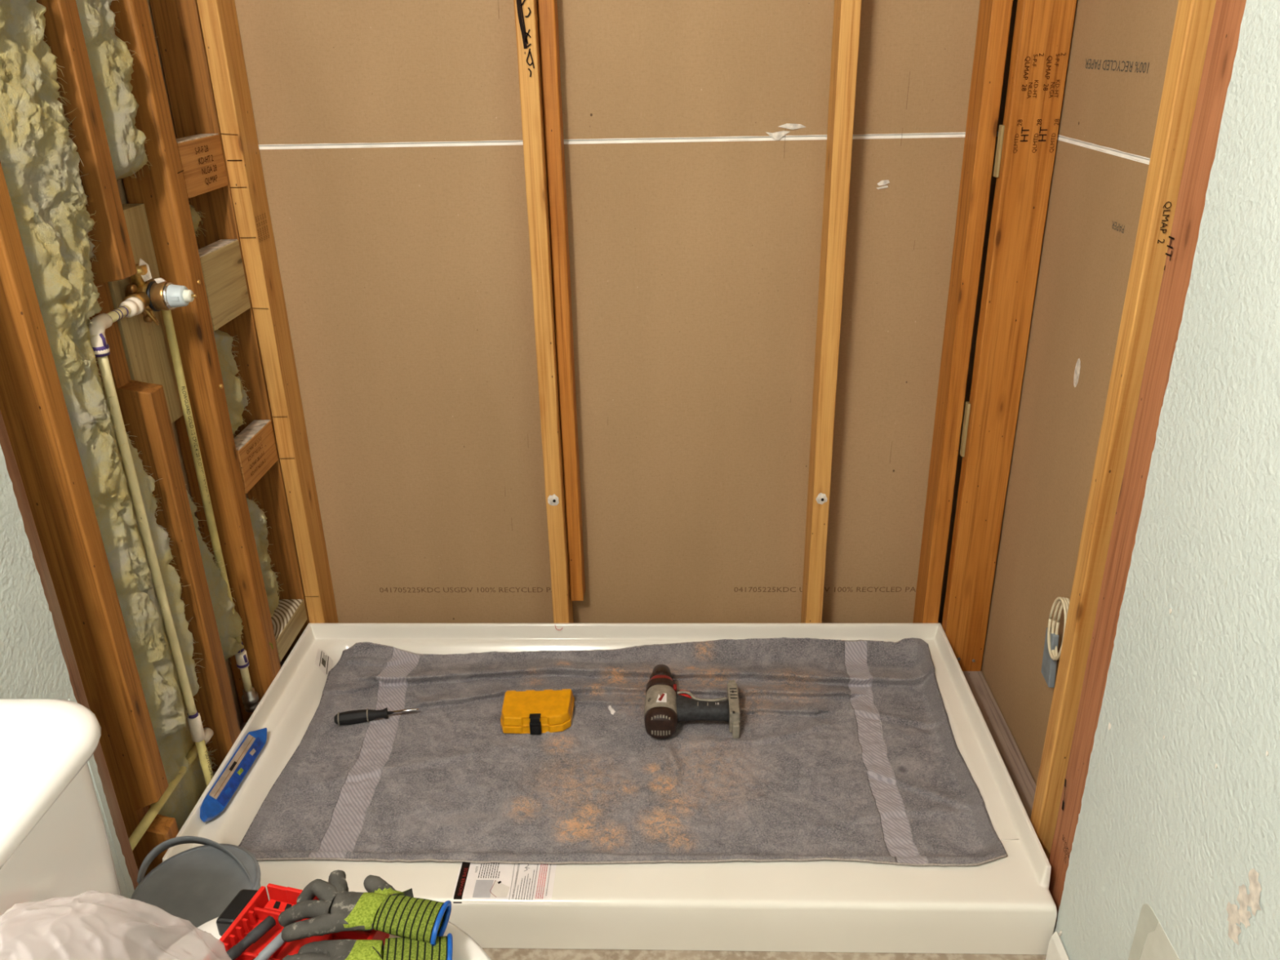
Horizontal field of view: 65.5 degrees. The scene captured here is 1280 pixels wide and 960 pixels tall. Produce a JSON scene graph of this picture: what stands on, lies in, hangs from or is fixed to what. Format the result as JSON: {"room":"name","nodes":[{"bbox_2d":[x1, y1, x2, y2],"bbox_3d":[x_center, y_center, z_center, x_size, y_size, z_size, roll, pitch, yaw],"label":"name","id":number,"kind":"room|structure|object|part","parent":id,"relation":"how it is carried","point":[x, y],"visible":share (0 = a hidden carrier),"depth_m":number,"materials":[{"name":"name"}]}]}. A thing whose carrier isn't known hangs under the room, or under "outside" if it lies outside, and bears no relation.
{"room":"bathroom","nodes":[
{"label":"bathroom","id":0,"kind":"room"},
{"bbox_2d":[0,444,134,898],"bbox_3d":[-0.888,0.248,0.041,0.014,2.425,2.551,0,24,2],"label":"wall","id":1,"kind":"structure","parent":0,"point":[33,665],"depth_m":1.35,"materials":[{"name":"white paint"}]},
{"bbox_2d":[116,0,248,725],"bbox_3d":[-0.950,-0.482,1.683,0.038,2.425,1.060,0,24,2],"label":"wall","id":2,"kind":"structure","parent":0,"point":[120,182],"depth_m":1.98,"materials":[{"name":"brown paper"}]},
{"bbox_2d":[234,0,1017,625],"bbox_3d":[-0.049,-0.664,2.047,1.738,2.425,0.017,0,24,2],"label":"wall","id":3,"kind":"structure","parent":0,"point":[405,270],"depth_m":2.16,"materials":[{"name":"brown cardboard"}]},
{"bbox_2d":[0,0,204,743],"bbox_3d":[-0.875,-0.427,1.448,0.120,1.951,0.255,0,24,2],"label":"insulation batt","id":4,"kind":"object","parent":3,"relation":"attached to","point":[39,160],"visible":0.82,"depth_m":1.49,"materials":[{"name":"yellow glass"}]},
{"bbox_2d":[75,0,151,179],"bbox_3d":[-0.879,-0.957,1.474,0.116,1.007,0.179,0,24,2],"label":"insulation batt","id":5,"kind":"object","parent":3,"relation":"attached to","point":[111,61],"visible":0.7,"depth_m":1.60,"materials":[{"name":"yellow glass"}]},
{"bbox_2d":[189,200,205,237],"bbox_3d":[-0.876,-0.484,1.909,0.085,0.105,0.124,0,24,2],"label":"insulation batt","id":6,"kind":"object","parent":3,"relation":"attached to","point":[196,219],"visible":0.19,"depth_m":1.90,"materials":[{"name":"yellow glass"}]},
{"bbox_2d":[186,489,244,662],"bbox_3d":[-0.871,0.207,2.010,0.080,0.439,0.152,0,24,2],"label":"insulation batt","id":7,"kind":"object","parent":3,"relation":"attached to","point":[229,626],"visible":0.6,"depth_m":2.02,"materials":[{"name":"yellow glass"}]},
{"bbox_2d":[213,328,249,435],"bbox_3d":[-0.867,-0.200,2.052,0.090,0.251,0.148,0,24,2],"label":"insulation batt","id":8,"kind":"object","parent":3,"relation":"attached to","point":[236,396],"visible":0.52,"depth_m":2.05,"materials":[{"name":"yellow glass"}]},
{"bbox_2d":[246,496,283,617],"bbox_3d":[-0.856,0.177,2.224,0.096,0.342,0.157,0,24,2],"label":"insulation batt","id":9,"kind":"object","parent":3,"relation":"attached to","point":[258,518],"visible":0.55,"depth_m":2.21,"materials":[{"name":"yellow glass"}]},
{"bbox_2d":[379,587,551,592],"bbox_3d":[-0.409,0.273,2.474,0.482,0.014,0.001,0,24,2],"label":"print","id":10,"kind":"object","parent":3,"relation":"attached to","point":[387,590],"depth_m":2.48},
{"bbox_2d":[733,586,915,591],"bbox_3d":[0.472,0.269,2.442,0.482,0.014,0.001,0,24,2],"label":"print","id":11,"kind":"object","parent":3,"relation":"attached to","point":[735,587],"depth_m":2.44},
{"bbox_2d":[981,0,1178,785],"bbox_3d":[0.790,-0.471,1.575,0.013,2.425,0.961,0,24,2],"label":"wall","id":12,"kind":"structure","parent":3,"relation":"attached to","point":[1119,51],"depth_m":1.83,"materials":[{"name":"brown cardboard"}]},
{"bbox_2d":[1085,58,1149,73],"bbox_3d":[0.786,-0.686,1.647,0.001,0.016,0.258,0,24,2],"label":"print","id":13,"kind":"object","parent":12,"relation":"attached to","point":[1086,59],"depth_m":1.64},
{"bbox_2d":[1111,221,1124,233],"bbox_3d":[0.787,-0.416,1.638,0.001,0.012,0.049,0,24,2],"label":"print","id":14,"kind":"object","parent":12,"relation":"attached to","point":[1113,221],"depth_m":1.64},
{"bbox_2d":[482,947,1046,959],"bbox_3d":[-0.055,1.151,0.991,2.000,0.030,3.600,0,24,2],"label":"floor","id":15,"kind":"structure","parent":0,"point":[494,953],"depth_m":1.70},
{"bbox_2d":[130,835,261,927],"bbox_3d":[-0.639,0.732,1.498,0.194,0.344,0.179,0,24,2],"label":"pail","id":16,"kind":"object","parent":15,"relation":"on","point":[195,885],"visible":0.64,"depth_m":1.45,"materials":[{"name":"plastic"}]},
{"bbox_3d":[-0.640,0.590,1.434,0.169,0.007,0.169,0,24,2],"label":"lid","id":17,"kind":"part","parent":16,"relation":"part of","materials":[{"name":"grey plastic"}]},
{"bbox_3d":[-0.637,0.573,1.471,0.202,0.031,0.084,4,25,11],"label":"handle","id":18,"kind":"part","parent":16,"relation":"part of","materials":[{"name":"grey plastic"}]},
{"bbox_2d":[0,698,490,959],"bbox_3d":[-0.493,0.663,1.092,0.698,0.795,0.423,0,24,2],"label":"toilet","id":19,"kind":"object","parent":15,"relation":"on","point":[54,842],"visible":0.44,"depth_m":1.03,"materials":[{"name":"white ceramic"}]},
{"bbox_3d":[-0.715,0.329,0.936,0.268,0.049,0.396,0,24,2],"label":"tank lid","id":20,"kind":"part","parent":19,"relation":"part of","materials":[{"name":"white ceramic"}]},
{"bbox_3d":[-0.728,0.488,1.007,0.228,0.315,0.388,0,24,2],"label":"tank","id":21,"kind":"part","parent":19,"relation":"part of","materials":[{"name":"white ceramic"}]},
{"bbox_2d":[0,890,231,959],"bbox_3d":[-0.483,0.466,0.918,0.160,0.373,0.329,0,24,2],"label":"plastic bag","id":22,"kind":"object","parent":19,"relation":"on","point":[89,925],"visible":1,"depth_m":0.83,"materials":[{"name":"white plastic"}]},
{"bbox_2d":[216,883,389,959],"bbox_3d":[-0.414,0.547,1.141,0.198,0.042,0.165,5,25,14],"label":"case","id":23,"kind":"object","parent":19,"relation":"on","point":[248,908],"depth_m":1.18,"materials":[{"name":"red plastic"}]},
{"bbox_2d":[226,915,275,959],"bbox_3d":[-0.457,0.536,1.149,0.014,0.014,0.081,13,28,29],"label":"extension","id":24,"kind":"object","parent":23,"relation":"in","point":[269,922],"visible":0.91,"depth_m":1.15,"materials":[{"name":"metal"}]},
{"bbox_3d":[-0.429,0.541,1.117,0.012,0.012,0.113,11,27,26],"label":"ratchet handle","id":25,"kind":"part","parent":23,"relation":"part of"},
{"bbox_3d":[-0.367,0.606,1.086,0.445,0.020,0.380,0,24,2],"label":"lid","id":26,"kind":"part","parent":19,"relation":"part of","materials":[{"name":"white plastic"}]},
{"bbox_2d":[281,933,453,959],"bbox_3d":[-0.302,0.547,1.100,0.190,0.046,0.086,-4,24,-6],"label":"glove","id":27,"kind":"object","parent":19,"relation":"on","point":[397,948],"visible":0.96,"depth_m":1.11,"materials":[{"name":"green fabric"}]},
{"bbox_2d":[278,870,451,946],"bbox_3d":[-0.319,0.498,1.158,0.197,0.044,0.095,0,24,2],"label":"glove","id":28,"kind":"object","parent":27,"relation":"on","point":[384,908],"visible":1,"depth_m":1.14,"materials":[{"name":"green fabric"}]},
{"bbox_2d":[240,661,284,731],"bbox_3d":[-0.864,0.636,2.103,0.087,0.039,0.920,0,24,2],"label":"plate","id":29,"kind":"object","parent":15,"relation":"on","point":[242,725],"visible":0.02,"depth_m":2.25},
{"bbox_2d":[0,410,138,889],"bbox_3d":[-0.899,-0.293,1.210,0.090,2.387,0.051,0,24,2],"label":"stud","id":30,"kind":"object","parent":29,"relation":"on","point":[30,529],"visible":0.27,"depth_m":1.45,"materials":[{"name":"brown wood"}]},
{"bbox_2d":[0,161,178,876],"bbox_3d":[-0.895,-0.350,1.338,0.089,2.387,0.042,0,24,2],"label":"stud","id":31,"kind":"object","parent":29,"relation":"on","point":[33,410],"visible":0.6,"depth_m":1.52,"materials":[{"name":"brown wood"}]},
{"bbox_2d":[36,0,240,776],"bbox_3d":[-0.886,-0.461,1.586,0.089,2.387,0.048,0,24,2],"label":"stud","id":32,"kind":"object","parent":29,"relation":"on","point":[143,405],"visible":0.42,"depth_m":1.71,"materials":[{"name":"brown wood"}]},
{"bbox_2d":[88,296,213,786],"bbox_3d":[-0.842,0.186,1.810,0.030,1.018,0.144,0,24,2],"label":"pipe","id":33,"kind":"object","parent":29,"relation":"on","point":[132,306],"visible":0.88,"depth_m":1.68,"materials":[{"name":"beige plastic"}]},
{"bbox_2d":[128,727,213,850],"bbox_3d":[-0.859,0.566,1.809,0.023,0.025,0.342,0,24,2],"label":"pipe","id":34,"kind":"object","parent":33,"relation":"attached to","point":[155,808],"visible":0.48,"depth_m":1.77,"materials":[{"name":"yellow plastic"}]},
{"bbox_2d":[204,749,213,777],"bbox_3d":[-0.827,0.564,1.920,0.001,0.102,0.008,3,24,10],"label":"print","id":35,"kind":"object","parent":33,"relation":"attached to","point":[208,771],"depth_m":1.91,"materials":[{"name":"black"}]},
{"bbox_2d":[150,709,217,831],"bbox_3d":[-0.872,0.567,1.887,0.083,0.273,0.235,0,24,2],"label":"insulation batt","id":36,"kind":"object","parent":29,"relation":"on","point":[179,806],"visible":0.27,"depth_m":1.86,"materials":[{"name":"yellow glass"}]},
{"bbox_2d":[109,0,280,722],"bbox_3d":[-0.878,-0.553,1.792,0.095,2.387,0.062,0,24,2],"label":"stud","id":37,"kind":"object","parent":29,"relation":"on","point":[162,188],"visible":0.65,"depth_m":1.91,"materials":[{"name":"brown wood"}]},
{"bbox_2d":[107,203,183,423],"bbox_3d":[-0.904,-0.282,1.788,0.038,0.393,0.162,0,24,2],"label":"board","id":38,"kind":"object","parent":37,"relation":"attached to","point":[145,344],"visible":0.38,"depth_m":1.78,"materials":[{"name":"brown wood"}]},
{"bbox_2d":[122,257,196,325],"bbox_3d":[-0.859,-0.328,1.735,0.139,0.120,0.116,21,32,40],"label":"shower valve","id":39,"kind":"object","parent":38,"relation":"attached to","point":[157,295],"visible":0.88,"depth_m":1.71,"materials":[{"name":"gold metal"}]},
{"bbox_2d":[175,133,228,198],"bbox_3d":[-0.850,-0.602,1.901,0.039,0.100,0.180,0,24,2],"label":"wood block","id":40,"kind":"object","parent":37,"relation":"attached to","point":[201,155],"visible":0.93,"depth_m":1.89,"materials":[{"name":"brown wood"}]},
{"bbox_2d":[198,239,250,331],"bbox_3d":[-0.846,-0.393,1.994,0.037,0.145,0.180,0,24,2],"label":"wood block","id":41,"kind":"object","parent":37,"relation":"attached to","point":[221,262],"visible":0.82,"depth_m":1.99,"materials":[{"name":"beige wood"}]},
{"bbox_2d":[271,599,306,662],"bbox_3d":[-0.841,0.349,2.326,0.060,0.058,0.180,0,24,2],"label":"wood block","id":42,"kind":"object","parent":37,"relation":"attached to","point":[291,617],"visible":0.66,"depth_m":2.33,"materials":[{"name":"beige wood"}]},
{"bbox_2d":[161,310,259,716],"bbox_3d":[-0.858,0.120,2.011,0.034,0.976,0.034,13,28,29],"label":"pipe","id":43,"kind":"object","parent":29,"relation":"on","point":[250,698],"visible":0.95,"depth_m":1.95,"materials":[{"name":"beige plastic"}]},
{"bbox_2d":[181,386,209,503],"bbox_3d":[-0.856,-0.064,1.920,0.006,0.244,0.001,-21,31,-37],"label":"print","id":44,"kind":"object","parent":43,"relation":"attached to","point":[185,403],"depth_m":1.92,"materials":[{"name":"black"}]},
{"bbox_2d":[149,0,309,661],"bbox_3d":[-0.873,-0.647,2.003,0.090,2.387,0.040,0,24,2],"label":"stud","id":45,"kind":"object","parent":29,"relation":"on","point":[177,23],"visible":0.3,"depth_m":2.04,"materials":[{"name":"brown wood"}]},
{"bbox_2d":[233,419,278,493],"bbox_3d":[-0.839,-0.053,2.146,0.041,0.099,0.180,0,24,2],"label":"wood block","id":46,"kind":"object","parent":45,"relation":"attached to","point":[255,446],"visible":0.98,"depth_m":2.14,"materials":[{"name":"brown wood"}]},
{"bbox_2d":[162,622,1057,954],"bbox_3d":[-0.057,0.577,2.056,1.524,0.150,0.813,0,24,2],"label":"shower pan","id":47,"kind":"object","parent":15,"relation":"on","point":[1004,905],"visible":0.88,"depth_m":1.72,"materials":[{"name":"white plastic"}]},
{"bbox_2d":[200,727,266,822],"bbox_3d":[-0.798,0.573,1.961,0.040,0.038,0.264,1,24,4],"label":"spirit level","id":48,"kind":"object","parent":47,"relation":"in","point":[217,798],"visible":1,"depth_m":1.94,"materials":[{"name":"blue plastic"}]},
{"bbox_3d":[-0.800,0.561,1.956,0.014,0.012,0.178,1,24,4],"label":"silver rail","id":49,"kind":"part","parent":48,"relation":"part of","materials":[{"name":"metal"}]},
{"bbox_2d":[217,737,263,806],"bbox_3d":[-0.785,0.572,1.962,0.014,0.012,0.190,1,24,4],"label":"print","id":50,"kind":"object","parent":48,"relation":"on","point":[250,748],"depth_m":1.96},
{"bbox_2d":[319,651,328,674],"bbox_3d":[-0.747,0.432,2.353,0.015,0.029,0.059,-5,24,-8],"label":"print","id":51,"kind":"object","parent":47,"relation":"attached to","point":[323,657],"depth_m":2.35},
{"bbox_2d":[457,867,467,895],"bbox_3d":[-0.305,0.692,1.716,0.006,0.001,0.061,0,24,2],"label":"print","id":52,"kind":"object","parent":47,"relation":"on","point":[464,868],"depth_m":1.71},
{"bbox_2d":[472,880,493,897],"bbox_3d":[-0.268,0.699,1.702,0.030,0.001,0.038,0,24,2],"label":"picture","id":53,"kind":"object","parent":47,"relation":"on","point":[481,888],"depth_m":1.70},
{"bbox_2d":[489,880,510,897],"bbox_3d":[-0.238,0.699,1.701,0.031,0.001,0.038,0,24,2],"label":"picture","id":54,"kind":"object","parent":47,"relation":"on","point":[500,890],"depth_m":1.70},
{"bbox_2d":[535,863,542,898],"bbox_3d":[-0.175,0.691,1.716,0.001,0.001,0.080,0,24,2],"label":"print","id":55,"kind":"object","parent":47,"relation":"on","point":[541,864],"depth_m":1.71},
{"bbox_2d":[537,864,543,898],"bbox_3d":[-0.171,0.690,1.716,0.001,0.001,0.080,0,24,2],"label":"print","id":56,"kind":"object","parent":47,"relation":"on","point":[543,864],"depth_m":1.71},
{"bbox_2d":[539,865,545,898],"bbox_3d":[-0.167,0.690,1.716,0.001,0.001,0.080,0,24,2],"label":"print","id":57,"kind":"object","parent":47,"relation":"on","point":[544,865],"depth_m":1.71},
{"bbox_2d":[542,863,547,898],"bbox_3d":[-0.164,0.690,1.715,0.001,0.001,0.080,0,24,2],"label":"print","id":58,"kind":"object","parent":47,"relation":"on","point":[547,864],"depth_m":1.71},
{"bbox_2d":[238,637,1007,866],"bbox_3d":[-0.054,0.542,2.074,1.454,0.047,0.722,0,24,2],"label":"bath towel","id":59,"kind":"object","parent":47,"relation":"on","point":[848,750],"visible":0.95,"depth_m":2.02,"materials":[{"name":"grey fabric"}]},
{"bbox_2d":[333,707,418,725],"bbox_3d":[-0.575,0.513,2.176,0.180,0.030,0.030,-5,24,-8],"label":"screwdriver","id":60,"kind":"object","parent":59,"relation":"on","point":[353,717],"visible":1,"depth_m":2.16,"materials":[{"name":"black plastic"}]},
{"bbox_3d":[-0.609,0.516,2.171,0.112,0.029,0.029,-5,24,-8],"label":"handle","id":61,"kind":"part","parent":60,"relation":"part of","materials":[{"name":"black plastic"}]},
{"bbox_2d":[500,688,574,734],"bbox_3d":[-0.225,0.501,2.163,0.156,0.043,0.117,0,24,2],"label":"case","id":62,"kind":"object","parent":59,"relation":"on","point":[533,712],"visible":1,"depth_m":2.13,"materials":[{"name":"yellow plastic"}]},
{"bbox_2d":[608,705,615,715],"bbox_3d":[-0.062,0.506,2.194,0.012,0.007,0.036,-8,25,-15],"label":"chip","id":63,"kind":"object","parent":59,"relation":"on","point":[611,709],"visible":1,"depth_m":2.19,"materials":[{"name":"paper"}]},
{"bbox_2d":[644,664,740,738],"bbox_3d":[0.111,0.475,2.163,0.202,0.071,0.208,0,24,2],"label":"cordless drill","id":64,"kind":"object","parent":59,"relation":"on","point":[664,706],"visible":1,"depth_m":2.11,"materials":[{"name":"grey plastic"}]},
{"bbox_2d":[673,684,676,690],"bbox_3d":[0.076,0.451,2.165,0.007,0.007,0.017,0,24,2],"label":"switch","id":65,"kind":"object","parent":64,"relation":"attached to","point":[674,685],"depth_m":2.16,"materials":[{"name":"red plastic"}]},
{"bbox_3d":[0.127,0.481,2.133,0.111,0.023,0.058,6,25,15],"label":"grip trim","id":66,"kind":"part","parent":64,"relation":"part of","materials":[{"name":"grey plastic"}]},
{"bbox_2d":[962,671,1056,933],"bbox_3d":[0.759,0.625,2.048,0.093,0.039,0.910,0,24,2],"label":"plate","id":67,"kind":"object","parent":15,"relation":"on","point":[1024,784],"visible":0.18,"depth_m":2.15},
{"bbox_2d":[942,0,1076,671],"bbox_3d":[0.744,-0.640,1.908,0.097,2.387,0.043,0,24,2],"label":"stud","id":68,"kind":"object","parent":67,"relation":"on","point":[1043,28],"visible":0.98,"depth_m":2.02,"materials":[{"name":"brown wood"}]},
{"bbox_2d":[960,401,970,457],"bbox_3d":[0.706,-0.110,2.159,0.006,0.122,0.018,0,24,2],"label":"block","id":69,"kind":"object","parent":68,"relation":"attached to","point":[967,406],"visible":1,"depth_m":2.15,"materials":[{"name":"beige wood"}]},
{"bbox_2d":[993,124,1004,177],"bbox_3d":[0.694,-0.636,1.924,0.006,0.095,0.018,0,24,2],"label":"block","id":70,"kind":"object","parent":68,"relation":"attached to","point":[1001,131],"visible":1,"depth_m":1.92,"materials":[{"name":"beige wood"}]},
{"bbox_2d":[1030,0,1216,861],"bbox_3d":[0.731,-0.386,1.339,0.088,2.387,0.043,0,24,2],"label":"stud","id":71,"kind":"object","parent":67,"relation":"on","point":[1193,18],"visible":0.57,"depth_m":1.44,"materials":[{"name":"brown wood"}]},
{"bbox_2d":[1048,0,1246,924],"bbox_3d":[0.729,-0.342,1.240,0.086,2.387,0.090,0,24,2],"label":"stud","id":72,"kind":"object","parent":67,"relation":"on","point":[1223,41],"visible":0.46,"depth_m":1.35,"materials":[{"name":"brown wood"}]},
{"bbox_3d":[-0.039,0.445,2.491,1.530,0.039,0.089,0,24,2],"label":"plate","id":73,"kind":"object","parent":15,"relation":"on","visible":0},
{"bbox_2d":[196,0,338,622],"bbox_3d":[-0.807,-0.657,2.022,0.040,2.387,0.091,0,24,2],"label":"stud","id":74,"kind":"object","parent":73,"relation":"on","point":[218,18],"visible":0.98,"depth_m":2.11,"materials":[{"name":"brown wood"}]},
{"bbox_2d":[513,0,573,622],"bbox_3d":[-0.210,-0.660,1.999,0.039,2.387,0.093,0,24,2],"label":"stud","id":75,"kind":"object","parent":73,"relation":"on","point":[526,11],"visible":0.91,"depth_m":2.08,"materials":[{"name":"brown wood"}]},
{"bbox_2d":[537,0,585,600],"bbox_3d":[-0.174,-0.738,1.984,0.034,2.233,0.057,0,24,2],"label":"stud","id":76,"kind":"object","parent":75,"relation":"attached to","point":[547,9],"visible":1,"depth_m":2.10,"materials":[{"name":"brown wood"}]},
{"bbox_2d":[800,0,862,622],"bbox_3d":[0.396,-0.663,1.977,0.039,2.387,0.093,0,24,2],"label":"stud","id":77,"kind":"object","parent":73,"relation":"on","point":[846,13],"visible":0.93,"depth_m":2.07,"materials":[{"name":"brown wood"}]},
{"bbox_2d":[912,0,1013,622],"bbox_3d":[0.672,-0.665,1.969,0.038,2.387,0.088,0,24,2],"label":"stud","id":78,"kind":"object","parent":73,"relation":"on","point":[994,15],"visible":0.93,"depth_m":2.06,"materials":[{"name":"brown wood"}]},
{"bbox_2d":[1040,596,1070,687],"bbox_3d":[0.776,0.301,1.856,0.017,0.195,0.092,0,24,2],"label":"cable","id":79,"kind":"object","parent":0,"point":[1051,655],"visible":0.79,"depth_m":1.87,"materials":[{"name":"beige plastic"}]},
{"bbox_2d":[1053,0,1279,959],"bbox_3d":[0.638,0.229,0.012,0.017,2.425,2.609,0,24,2],"label":"wall","id":80,"kind":"structure","parent":0,"point":[1175,854],"depth_m":1.18,"materials":[{"name":"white paint"}]},
{"bbox_2d":[1045,930,1070,959],"bbox_3d":[0.649,1.307,0.482,0.014,0.073,2.588,0,24,2],"label":"baseboard","id":81,"kind":"structure","parent":80,"relation":"attached to","point":[1056,950],"depth_m":1.64,"materials":[{"name":"white wood"}]}
]}

